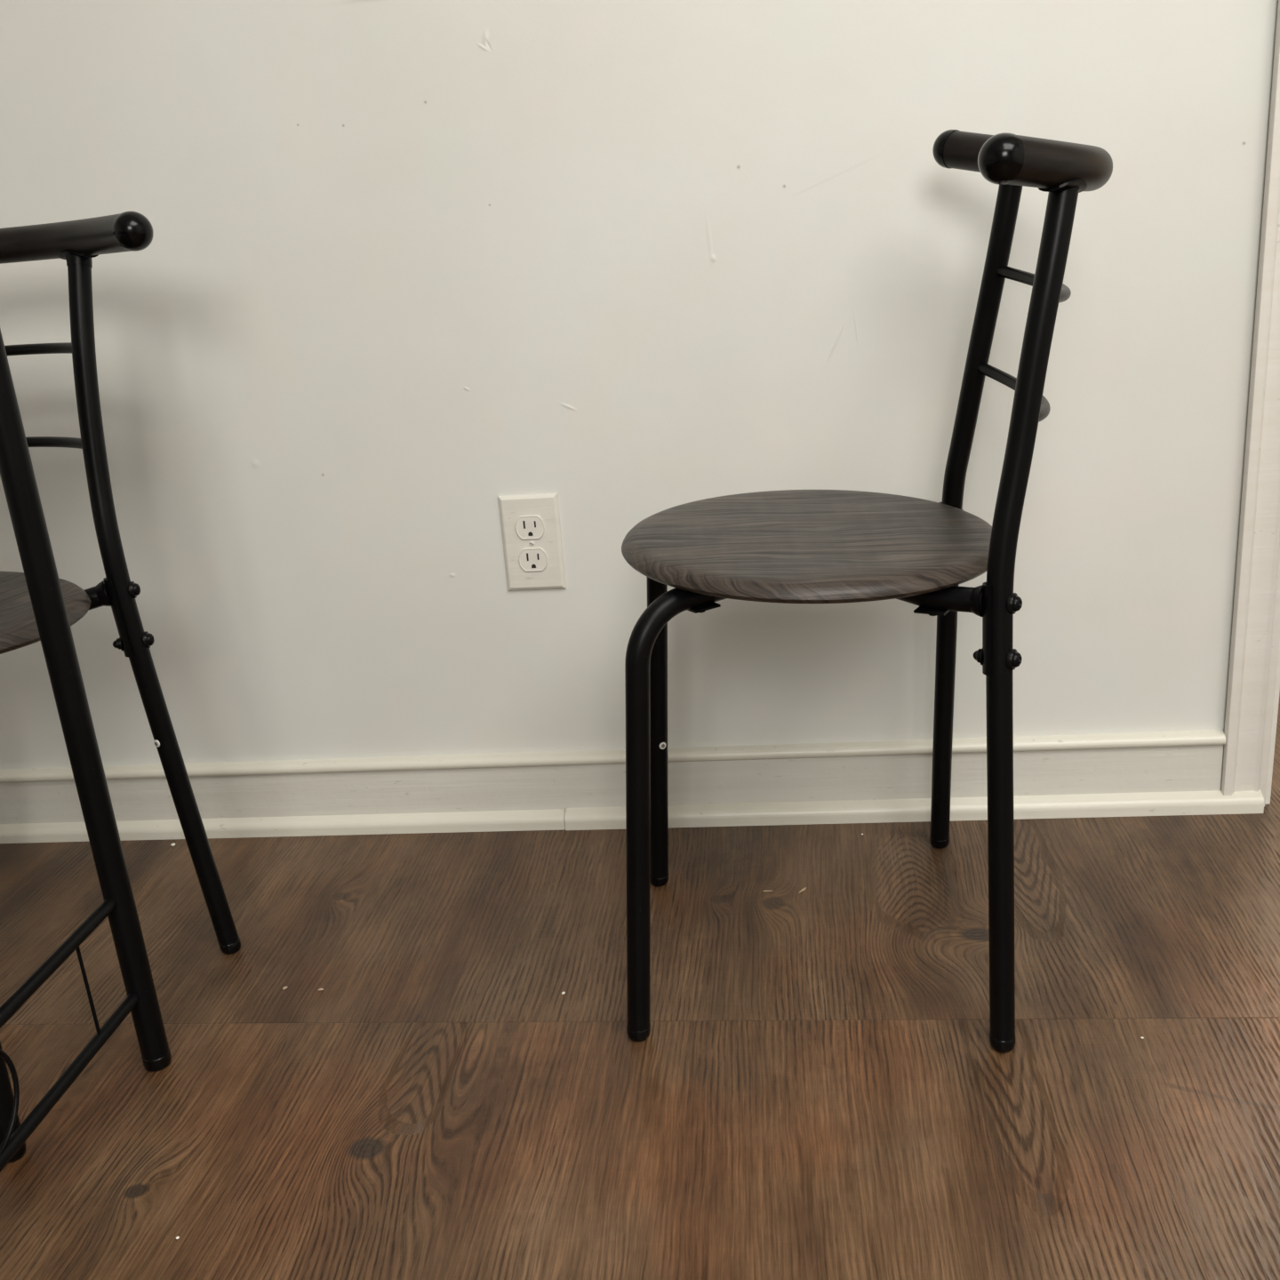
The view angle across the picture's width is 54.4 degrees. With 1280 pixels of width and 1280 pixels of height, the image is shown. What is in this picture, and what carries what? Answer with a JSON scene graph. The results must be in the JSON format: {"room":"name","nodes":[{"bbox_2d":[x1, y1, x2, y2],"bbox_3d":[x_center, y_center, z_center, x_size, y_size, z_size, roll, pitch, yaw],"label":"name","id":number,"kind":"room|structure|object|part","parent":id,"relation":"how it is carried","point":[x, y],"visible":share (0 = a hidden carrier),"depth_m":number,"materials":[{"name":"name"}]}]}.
{"room":"dining room","nodes":[
{"label":"dining room","id":0,"kind":"room"},
{"bbox_2d":[0,0,1278,780],"bbox_3d":[0.405,-0.969,1.182,6.000,2.440,0.120,-2,18,7],"label":"wall","id":1,"kind":"structure","parent":0,"point":[408,267],"depth_m":1.38,"materials":[{"name":"white paint"}]},
{"bbox_2d":[0,808,565,843],"bbox_3d":[-1.238,0.274,1.701,2.308,0.022,0.013,-2,18,7],"label":"trim","id":2,"kind":"structure","parent":1,"relation":"attached to","point":[525,820],"depth_m":1.60,"materials":[{"name":"beige paint"}]},
{"bbox_2d":[497,493,566,590],"bbox_3d":[-0.127,-0.114,1.462,0.070,0.115,0.008,-2,18,7],"label":"wall outlet","id":3,"kind":"object","parent":1,"relation":"attached to","point":[531,526],"visible":1,"depth_m":1.46,"materials":[{"name":"beige plastic"}]},
{"bbox_2d":[515,515,544,539],"bbox_3d":[-0.128,-0.132,1.453,0.035,0.028,0.002,-2,18,7],"label":"socket","id":4,"kind":"object","parent":3,"relation":"attached to","point":[527,527],"depth_m":1.45,"materials":[{"name":"beige plastic"}]},
{"bbox_2d":[518,547,547,571],"bbox_3d":[-0.126,-0.095,1.466,0.035,0.028,0.002,-2,18,7],"label":"socket","id":5,"kind":"object","parent":3,"relation":"attached to","point":[530,559],"depth_m":1.46,"materials":[{"name":"beige plastic"}]},
{"bbox_2d":[0,744,1223,823],"bbox_3d":[-0.850,0.226,1.655,3.092,0.082,0.010,-2,18,7],"label":"baseboard","id":6,"kind":"structure","parent":1,"relation":"attached to","point":[1186,768],"depth_m":1.55,"materials":[{"name":"paint"}]},
{"bbox_2d":[0,729,1225,783],"bbox_3d":[-0.854,0.181,1.636,3.093,0.015,0.016,-2,18,7],"label":"trim","id":7,"kind":"structure","parent":1,"relation":"attached to","point":[1215,737],"depth_m":1.53,"materials":[{"name":"beige paint"}]},
{"bbox_2d":[564,789,1263,830],"bbox_3d":[0.318,0.207,1.509,0.829,0.024,0.015,-2,18,7],"label":"trim","id":8,"kind":"structure","parent":1,"relation":"attached to","point":[1181,803],"depth_m":1.50,"materials":[{"name":"beige paint"}]},
{"bbox_2d":[1220,0,1279,806],"bbox_3d":[0.630,-0.791,1.145,0.052,2.090,0.018,-2,18,7],"label":"trim","id":9,"kind":"structure","parent":1,"relation":"attached to","point":[1255,636],"depth_m":1.36,"materials":[{"name":"paint"}]},
{"bbox_2d":[1264,638,1279,804],"bbox_3d":[1.067,-0.803,1.167,0.819,2.030,0.122,-2,18,7],"label":"trim","id":10,"kind":"structure","parent":1,"relation":"attached to","point":[1277,680],"depth_m":1.45,"materials":[{"name":"paint"}]},
{"bbox_2d":[0,692,1279,1279],"bbox_3d":[0.427,0.458,0.858,6.000,0.060,8.000,-2,18,7],"label":"floor","id":11,"kind":"structure","parent":0,"point":[818,1088],"depth_m":1.11,"materials":[{"name":"brown wood"}]},
{"bbox_2d":[0,328,171,1172],"bbox_3d":[-0.865,0.133,0.881,0.755,0.745,0.475,-2,18,7],"label":"dining table","id":12,"kind":"object","parent":11,"relation":"on","point":[17,474],"visible":1,"depth_m":1.04,"materials":[{"name":"black metal"}]},
{"bbox_3d":[-0.489,0.301,0.897,0.011,0.011,0.434,-2,18,7],"label":"rail","id":13,"kind":"part","parent":12,"relation":"part of","materials":[{"name":"black metal"}]},
{"bbox_3d":[-0.481,0.393,0.928,0.011,0.011,0.434,-2,18,7],"label":"rail","id":14,"kind":"part","parent":12,"relation":"part of","materials":[{"name":"black metal"}]},
{"bbox_2d":[0,210,240,1162],"bbox_3d":[-0.638,0.016,1.157,0.436,0.756,0.456,-2,18,7],"label":"dining chair","id":15,"kind":"object","parent":11,"relation":"on","point":[76,242],"visible":0.92,"depth_m":1.21,"materials":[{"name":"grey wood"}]},
{"bbox_3d":[-0.582,0.217,1.073,0.036,0.399,0.197,-13,20,-24],"label":"leg","id":16,"kind":"part","parent":15,"relation":"part of","materials":[{"name":"black metal"}]},
{"bbox_3d":[-0.688,-0.018,1.134,0.346,0.018,0.346,3,17,14],"label":"seat","id":17,"kind":"part","parent":15,"relation":"part of","materials":[{"name":"grey wood"}]},
{"bbox_3d":[-0.636,-0.380,1.201,0.401,0.033,0.115,-1,19,11],"label":"rail","id":18,"kind":"part","parent":15,"relation":"part of","materials":[{"name":"black metal"}]},
{"bbox_3d":[-0.506,-0.018,1.268,0.051,0.710,0.114,-13,20,-24],"label":"leg","id":19,"kind":"part","parent":15,"relation":"part of","materials":[{"name":"black metal"}]},
{"bbox_2d":[621,129,1112,1052],"bbox_3d":[0.191,-0.061,1.159,0.450,0.770,0.402,-2,18,7],"label":"dining chair","id":20,"kind":"object","parent":11,"relation":"on","point":[787,546],"visible":1,"depth_m":1.06,"materials":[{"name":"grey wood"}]},
{"bbox_3d":[0.062,0.084,1.297,0.170,0.409,0.033,9,23,35],"label":"leg","id":21,"kind":"part","parent":20,"relation":"part of","materials":[{"name":"black metal"}]},
{"bbox_3d":[0.051,0.145,1.121,0.184,0.404,0.029,-17,22,-32],"label":"leg","id":22,"kind":"part","parent":20,"relation":"part of","materials":[{"name":"black metal"}]},
{"bbox_3d":[0.052,-0.029,1.069,0.026,0.002,0.022,-15,21,-29],"label":"seat plate","id":23,"kind":"part","parent":20,"relation":"part of","materials":[{"name":"black metal"}]},
{"bbox_3d":[0.155,-0.094,1.144,0.346,0.018,0.346,-1,20,3],"label":"seat","id":24,"kind":"part","parent":20,"relation":"part of","materials":[{"name":"grey wood"}]},
{"bbox_3d":[0.245,-0.026,1.039,0.026,0.002,0.022,7,22,31],"label":"seat plate","id":25,"kind":"part","parent":20,"relation":"part of","materials":[{"name":"black metal"}]},
{"bbox_3d":[0.336,-0.096,1.286,0.042,0.712,0.111,-17,22,-32],"label":"leg","id":26,"kind":"part","parent":20,"relation":"part of","materials":[{"name":"black metal"}]},
{"bbox_3d":[0.323,-0.401,1.028,0.120,0.064,0.353,-2,18,7],"label":"rail","id":27,"kind":"part","parent":20,"relation":"part of","materials":[{"name":"black metal"}]},
{"bbox_3d":[0.308,-0.001,1.016,0.045,0.705,0.105,11,24,40],"label":"leg","id":28,"kind":"part","parent":20,"relation":"part of","materials":[{"name":"black metal"}]}
]}

